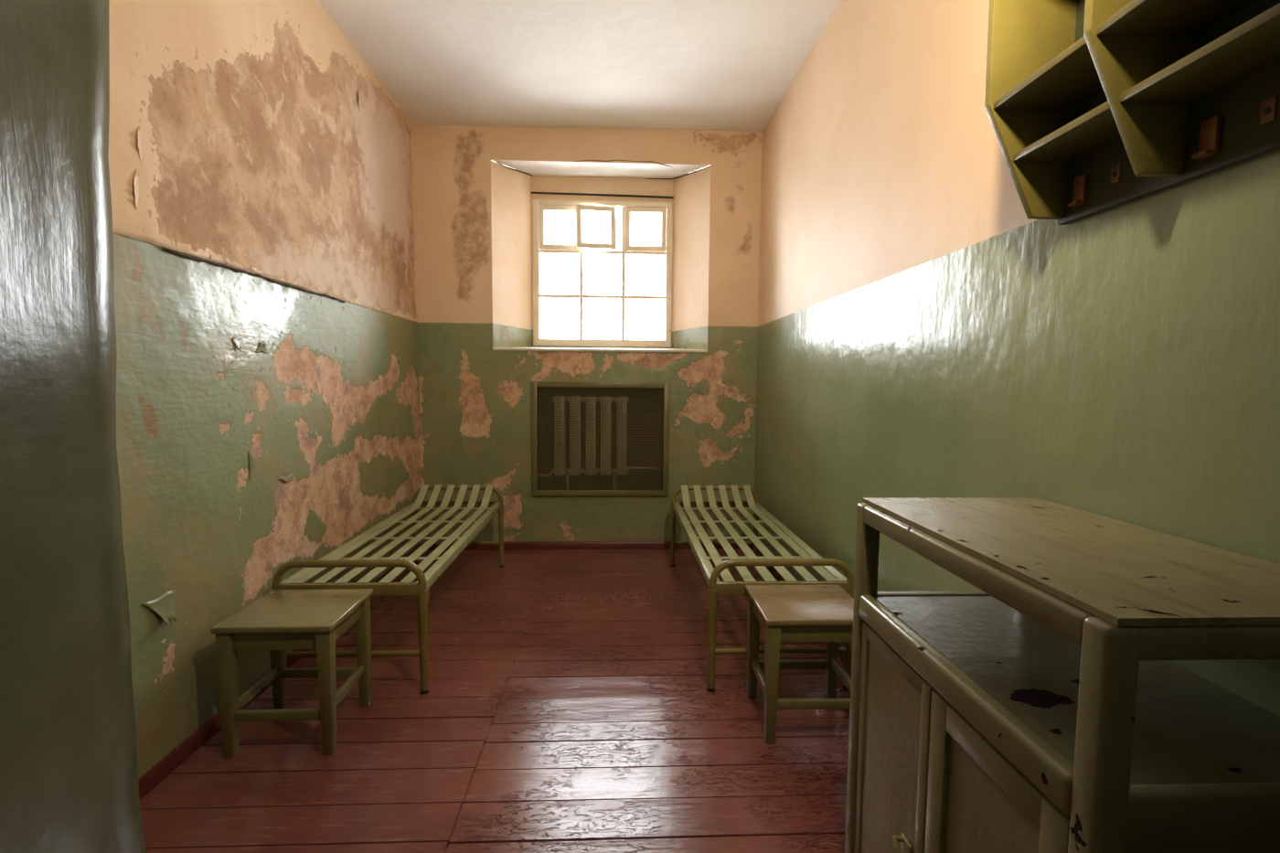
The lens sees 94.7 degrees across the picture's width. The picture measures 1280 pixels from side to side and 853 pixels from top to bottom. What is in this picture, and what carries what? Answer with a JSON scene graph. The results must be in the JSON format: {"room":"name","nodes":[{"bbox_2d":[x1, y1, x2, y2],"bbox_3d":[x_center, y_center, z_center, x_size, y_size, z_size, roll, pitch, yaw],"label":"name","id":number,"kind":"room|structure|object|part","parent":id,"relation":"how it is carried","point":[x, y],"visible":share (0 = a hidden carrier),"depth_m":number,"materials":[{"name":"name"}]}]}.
{"room":"prison interior","nodes":[
{"label":"prison interior","id":0,"kind":"room"},
{"bbox_2d":[0,0,145,852],"bbox_3d":[-0.439,-0.323,0.260,2.931,3.457,1.450,2,5,19],"label":"wall","id":1,"kind":"structure","parent":0,"point":[69,764],"depth_m":1.04,"materials":[{"name":"green paint"}]},
{"bbox_2d":[108,0,422,778],"bbox_3d":[-1.690,-0.529,2.825,0.038,3.457,3.851,0,4,-2],"label":"wall","id":2,"kind":"structure","parent":0,"point":[262,172],"depth_m":2.51,"materials":[{"name":"paint"}]},
{"bbox_2d":[138,544,421,800],"bbox_3d":[-1.710,1.132,2.952,0.020,0.065,3.850,0,4,-2],"label":"baseboard","id":3,"kind":"structure","parent":2,"relation":"attached to","point":[153,777],"depth_m":2.17,"materials":[{"name":"red paint"}]},
{"bbox_2d":[139,548,850,852],"bbox_3d":[-0.301,1.239,2.241,3.000,0.022,5.700,0,4,-2],"label":"floor","id":4,"kind":"structure","parent":0,"point":[568,707],"depth_m":2.29,"materials":[{"name":"red paint"}]},
{"bbox_2d":[210,588,373,757],"bbox_3d":[-1.353,0.962,2.353,0.425,0.500,0.395,0,4,-3],"label":"wooden stool","id":5,"kind":"object","parent":4,"relation":"on","point":[280,621],"visible":1,"depth_m":2.20,"materials":[{"name":"green paint"}]},
{"bbox_3d":[-1.521,0.986,2.184,0.052,0.476,0.052,0,4,-3],"label":"leg","id":6,"kind":"part","parent":5,"relation":"part of","materials":[{"name":"green paint"}]},
{"bbox_3d":[-1.538,0.961,2.506,0.052,0.476,0.052,0,4,-3],"label":"leg","id":7,"kind":"part","parent":5,"relation":"part of","materials":[{"name":"green paint"}]},
{"bbox_3d":[-1.351,0.725,2.335,0.425,0.024,0.395,0,4,-3],"label":"seat","id":8,"kind":"part","parent":5,"relation":"part of","materials":[{"name":"wood"}]},
{"bbox_3d":[-1.169,0.987,2.203,0.052,0.476,0.052,0,4,-3],"label":"leg","id":9,"kind":"part","parent":5,"relation":"part of","materials":[{"name":"green paint"}]},
{"bbox_3d":[-1.185,0.963,2.524,0.052,0.476,0.052,0,4,-3],"label":"leg","id":10,"kind":"part","parent":5,"relation":"part of","materials":[{"name":"green paint"}]},
{"bbox_2d":[271,484,503,693],"bbox_3d":[-1.317,0.812,3.506,0.674,0.624,1.843,0,4,-2],"label":"bed","id":11,"kind":"object","parent":4,"relation":"on","point":[336,559],"visible":0.94,"depth_m":3.00,"materials":[{"name":"green paint"}]},
{"bbox_3d":[-1.613,0.649,3.481,0.045,0.044,1.824,0,4,-2],"label":"rail","id":12,"kind":"part","parent":11,"relation":"part of","materials":[{"name":"green metal"}]},
{"bbox_3d":[-1.670,0.812,4.394,0.044,0.458,0.043,0,4,-2],"label":"leg","id":13,"kind":"part","parent":11,"relation":"part of","materials":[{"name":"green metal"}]},
{"bbox_3d":[-0.965,0.953,2.628,0.044,0.458,0.043,0,4,-2],"label":"leg","id":14,"kind":"part","parent":11,"relation":"part of","materials":[{"name":"green metal"}]},
{"bbox_3d":[-1.018,0.652,3.506,0.045,0.044,1.824,0,4,-2],"label":"rail","id":15,"kind":"part","parent":11,"relation":"part of","materials":[{"name":"green metal"}]},
{"bbox_3d":[-1.040,0.815,4.421,0.044,0.458,0.043,0,4,-2],"label":"leg","id":16,"kind":"part","parent":11,"relation":"part of","materials":[{"name":"green metal"}]},
{"bbox_2d":[670,485,854,692],"bbox_3d":[0.603,0.822,3.572,0.674,0.624,1.843,0,4,-2],"label":"bed","id":17,"kind":"object","parent":4,"relation":"on","point":[807,557],"visible":0.94,"depth_m":3.10,"materials":[{"name":"green paint"}]},
{"bbox_3d":[0.250,0.823,4.460,0.044,0.458,0.043,0,4,-2],"label":"leg","id":18,"kind":"part","parent":17,"relation":"part of","materials":[{"name":"green metal"}]},
{"bbox_3d":[0.307,0.659,3.547,0.045,0.044,1.824,0,4,-2],"label":"rail","id":19,"kind":"part","parent":17,"relation":"part of","materials":[{"name":"green metal"}]},
{"bbox_3d":[0.325,0.961,2.667,0.044,0.458,0.043,0,4,-2],"label":"leg","id":20,"kind":"part","parent":17,"relation":"part of","materials":[{"name":"green metal"}]},
{"bbox_3d":[0.879,0.826,4.487,0.044,0.458,0.043,0,4,-2],"label":"leg","id":21,"kind":"part","parent":17,"relation":"part of","materials":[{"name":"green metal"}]},
{"bbox_3d":[0.901,0.662,3.572,0.045,0.044,1.824,0,4,-2],"label":"rail","id":22,"kind":"part","parent":17,"relation":"part of","materials":[{"name":"green metal"}]},
{"bbox_3d":[0.955,0.964,2.694,0.044,0.458,0.043,0,4,-2],"label":"leg","id":23,"kind":"part","parent":17,"relation":"part of","materials":[{"name":"green metal"}]},
{"bbox_2d":[745,585,853,743],"bbox_3d":[0.684,0.971,2.457,0.425,0.500,0.395,0,4,-2],"label":"wooden stool","id":24,"kind":"object","parent":4,"relation":"on","point":[784,613],"visible":0.8,"depth_m":2.35,"materials":[{"name":"green paint"}]},
{"bbox_3d":[0.503,0.969,2.614,0.052,0.476,0.052,0,4,-2],"label":"leg","id":25,"kind":"part","parent":24,"relation":"part of","materials":[{"name":"green paint"}]},
{"bbox_3d":[0.512,0.994,2.292,0.052,0.476,0.052,0,4,-2],"label":"leg","id":26,"kind":"part","parent":24,"relation":"part of","materials":[{"name":"green paint"}]},
{"bbox_3d":[0.686,0.733,2.439,0.425,0.024,0.395,0,4,-2],"label":"seat","id":27,"kind":"part","parent":24,"relation":"part of","materials":[{"name":"wood"}]},
{"bbox_3d":[0.856,0.971,2.624,0.052,0.476,0.052,0,4,-2],"label":"leg","id":28,"kind":"part","parent":24,"relation":"part of","materials":[{"name":"green paint"}]},
{"bbox_2d":[844,497,1279,852],"bbox_3d":[0.839,0.769,1.241,0.531,1.090,0.825,0,4,-2],"label":"base cabinet","id":29,"kind":"object","parent":4,"relation":"on","point":[1043,708],"visible":1,"depth_m":1.04,"materials":[{"name":"green paint"}]},
{"bbox_3d":[0.609,0.744,1.619,0.050,1.078,0.050,0,4,-2],"label":"post","id":30,"kind":"part","parent":29,"relation":"part of","materials":[{"name":"green paint"}]},
{"bbox_3d":[0.605,0.864,1.428,0.008,0.603,0.285,0,4,-2],"label":"inset panel","id":31,"kind":"part","parent":29,"relation":"part of","materials":[{"name":"green paint"}]},
{"bbox_3d":[0.608,0.864,1.429,0.022,0.659,0.341,0,4,-2],"label":"door","id":32,"kind":"part","parent":29,"relation":"part of","materials":[{"name":"green paint"}]},
{"bbox_3d":[0.838,0.485,1.613,0.417,0.063,0.032,0,4,-2],"label":"rail","id":33,"kind":"part","parent":29,"relation":"part of","materials":[{"name":"green paint"}]},
{"bbox_3d":[0.618,0.507,1.212,0.040,0.067,0.737,0,4,-2],"label":"rail","id":34,"kind":"part","parent":29,"relation":"part of","materials":[{"name":"green paint"}]},
{"bbox_3d":[0.625,0.262,1.193,0.038,0.050,0.741,0,4,-2],"label":"rail","id":35,"kind":"part","parent":29,"relation":"part of","materials":[{"name":"green paint"}]},
{"bbox_3d":[0.628,0.891,1.068,0.008,0.561,0.274,0,4,-2],"label":"inset panel","id":36,"kind":"part","parent":29,"relation":"part of","materials":[{"name":"green paint"}]},
{"bbox_3d":[0.623,0.891,1.067,0.022,0.659,0.372,0,4,-2],"label":"door","id":37,"kind":"part","parent":29,"relation":"part of","materials":[{"name":"green paint"}]},
{"bbox_3d":[0.865,0.231,1.202,0.489,0.011,0.815,0,4,-2],"label":"panel","id":38,"kind":"part","parent":29,"relation":"part of","materials":[{"name":"green paint"}]},
{"bbox_2d":[875,595,1279,785],"bbox_3d":[0.862,0.497,1.221,0.480,0.020,0.801,0,4,-2],"label":"shelf","id":39,"kind":"object","parent":29,"relation":"attached to","point":[1189,730],"depth_m":1.08,"materials":[{"name":"green paint"}]},
{"bbox_3d":[0.641,0.804,0.847,0.050,1.078,0.050,0,4,-2],"label":"post","id":40,"kind":"part","parent":29,"relation":"part of","materials":[{"name":"green paint"}]},
{"bbox_3d":[0.868,0.905,0.859,0.417,0.678,0.012,0,4,-2],"label":"panel","id":41,"kind":"part","parent":29,"relation":"part of","materials":[{"name":"green paint"}]},
{"bbox_3d":[0.871,0.543,0.831,0.417,0.068,0.032,0,4,-2],"label":"rail","id":42,"kind":"part","parent":29,"relation":"part of","materials":[{"name":"green paint"}]},
{"bbox_3d":[0.873,0.292,0.812,0.421,0.048,0.037,0,4,-2],"label":"rail","id":43,"kind":"part","parent":29,"relation":"part of","materials":[{"name":"green paint"}]},
{"bbox_2d":[318,0,841,131],"bbox_3d":[-0.282,-2.157,1.980,2.854,0.012,5.500,0,4,-2],"label":"ceiling","id":44,"kind":"structure","parent":0,"point":[695,65],"depth_m":3.63,"materials":[{"name":"white paint"}]},
{"bbox_2d":[414,124,762,541],"bbox_3d":[-0.423,-0.698,5.152,2.814,3.457,0.713,0,4,-2],"label":"wall","id":45,"kind":"structure","parent":0,"point":[474,211],"depth_m":4.82,"materials":[{"name":"paint"}]},
{"bbox_2d":[426,540,751,550],"bbox_3d":[-0.421,0.991,4.921,2.754,0.065,0.020,0,4,-2],"label":"baseboard","id":46,"kind":"structure","parent":45,"relation":"attached to","point":[507,545],"depth_m":4.91,"materials":[{"name":"red paint"}]},
{"bbox_2d":[491,160,708,178],"bbox_3d":[-0.317,-2.163,4.974,1.747,0.078,0.572,0,4,-2],"label":"window recess ceiling","id":47,"kind":"structure","parent":45,"relation":"attached to","point":[550,168],"depth_m":4.93,"materials":[{"name":"white paint"}]},
{"bbox_2d":[492,346,707,352],"bbox_3d":[-0.328,-0.664,5.084,1.744,0.064,0.582,0,4,-2],"label":"windowsill","id":48,"kind":"structure","parent":45,"relation":"attached to","point":[530,348],"depth_m":4.81,"materials":[{"name":"white paint"}]},
{"bbox_2d":[537,395,662,490],"bbox_3d":[-0.328,0.144,4.969,1.103,0.801,0.116,0,4,-2],"label":"radiator","id":49,"kind":"object","parent":45,"relation":"attached to","point":[553,397],"visible":0.56,"depth_m":4.91,"materials":[{"name":"green metal"}]},
{"bbox_2d":[531,381,670,496],"bbox_3d":[-0.323,0.105,4.847,1.126,0.940,0.031,0,4,-2],"label":"radiator grille","id":50,"kind":"object","parent":45,"relation":"in","point":[535,385],"visible":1,"depth_m":4.85,"materials":[{"name":"metal"}]},
{"bbox_2d":[537,387,663,490],"bbox_3d":[-0.330,0.094,4.997,1.073,0.893,0.270,0,4,-2],"label":"wall niche","id":51,"kind":"object","parent":45,"relation":"attached to","point":[553,389],"depth_m":5.13,"materials":[{"name":"green paint"}]},
{"bbox_2d":[530,192,673,198],"bbox_3d":[-0.334,-2.064,5.254,1.270,0.033,0.021,0,4,-2],"label":"curtain rod","id":52,"kind":"object","parent":45,"relation":"attached to","point":[554,193],"visible":1,"depth_m":5.25,"materials":[{"name":"metal"}]},
{"bbox_2d":[532,199,672,347],"bbox_3d":[-0.337,-1.370,5.290,1.250,1.294,0.152,0,4,-2],"label":"window","id":53,"kind":"structure","parent":45,"relation":"in","point":[538,206],"depth_m":5.30,"materials":[{"name":"beige paint"}]},
{"bbox_3d":[-0.721,-1.781,5.279,0.359,0.385,0.030,0,4,-2],"label":"vent sash","id":54,"kind":"part","parent":53,"relation":"part of","materials":[{"name":"beige paint"}]},
{"bbox_3d":[-0.391,-1.775,5.247,0.354,0.369,0.030,-2,5,-13],"label":"vent sash","id":55,"kind":"part","parent":53,"relation":"part of","materials":[{"name":"beige paint"}]},
{"bbox_3d":[0.053,-1.777,5.311,0.369,0.385,0.030,0,4,-2],"label":"vent sash","id":56,"kind":"part","parent":53,"relation":"part of","materials":[{"name":"beige paint"}]},
{"bbox_2d":[754,0,1279,716],"bbox_3d":[1.082,-0.455,2.144,0.001,3.457,5.451,0,4,-2],"label":"wall","id":57,"kind":"structure","parent":0,"point":[921,335],"depth_m":1.95,"materials":[{"name":"paint"}]},
{"bbox_2d":[751,544,843,661],"bbox_3d":[1.058,1.198,2.370,0.020,0.065,5.250,0,4,-2],"label":"baseboard","id":58,"kind":"structure","parent":57,"relation":"attached to","point":[773,570],"depth_m":4.21,"materials":[{"name":"red paint"}]},
{"bbox_2d":[984,0,1279,224],"bbox_3d":[1.013,-0.969,1.007,0.236,0.965,0.980,0,4,-2],"label":"wall shelf","id":59,"kind":"object","parent":57,"relation":"attached to","point":[1093,107],"visible":1,"depth_m":1.19,"materials":[{"name":"yellow paint"}]},
{"bbox_3d":[0.985,-1.012,1.483,0.219,0.952,0.022,0,4,-2],"label":"panel","id":60,"kind":"part","parent":59,"relation":"part of","materials":[{"name":"yellow paint"}]},
{"bbox_3d":[1.095,-0.582,1.355,0.004,0.042,0.024,0,4,-2],"label":"hanger plate","id":61,"kind":"part","parent":59,"relation":"part of","materials":[{"name":"gold metal"}]},
{"bbox_3d":[1.108,-0.557,1.038,0.004,0.042,0.024,0,4,-2],"label":"hanger plate","id":62,"kind":"part","parent":59,"relation":"part of","materials":[{"name":"brown wood"}]}
]}

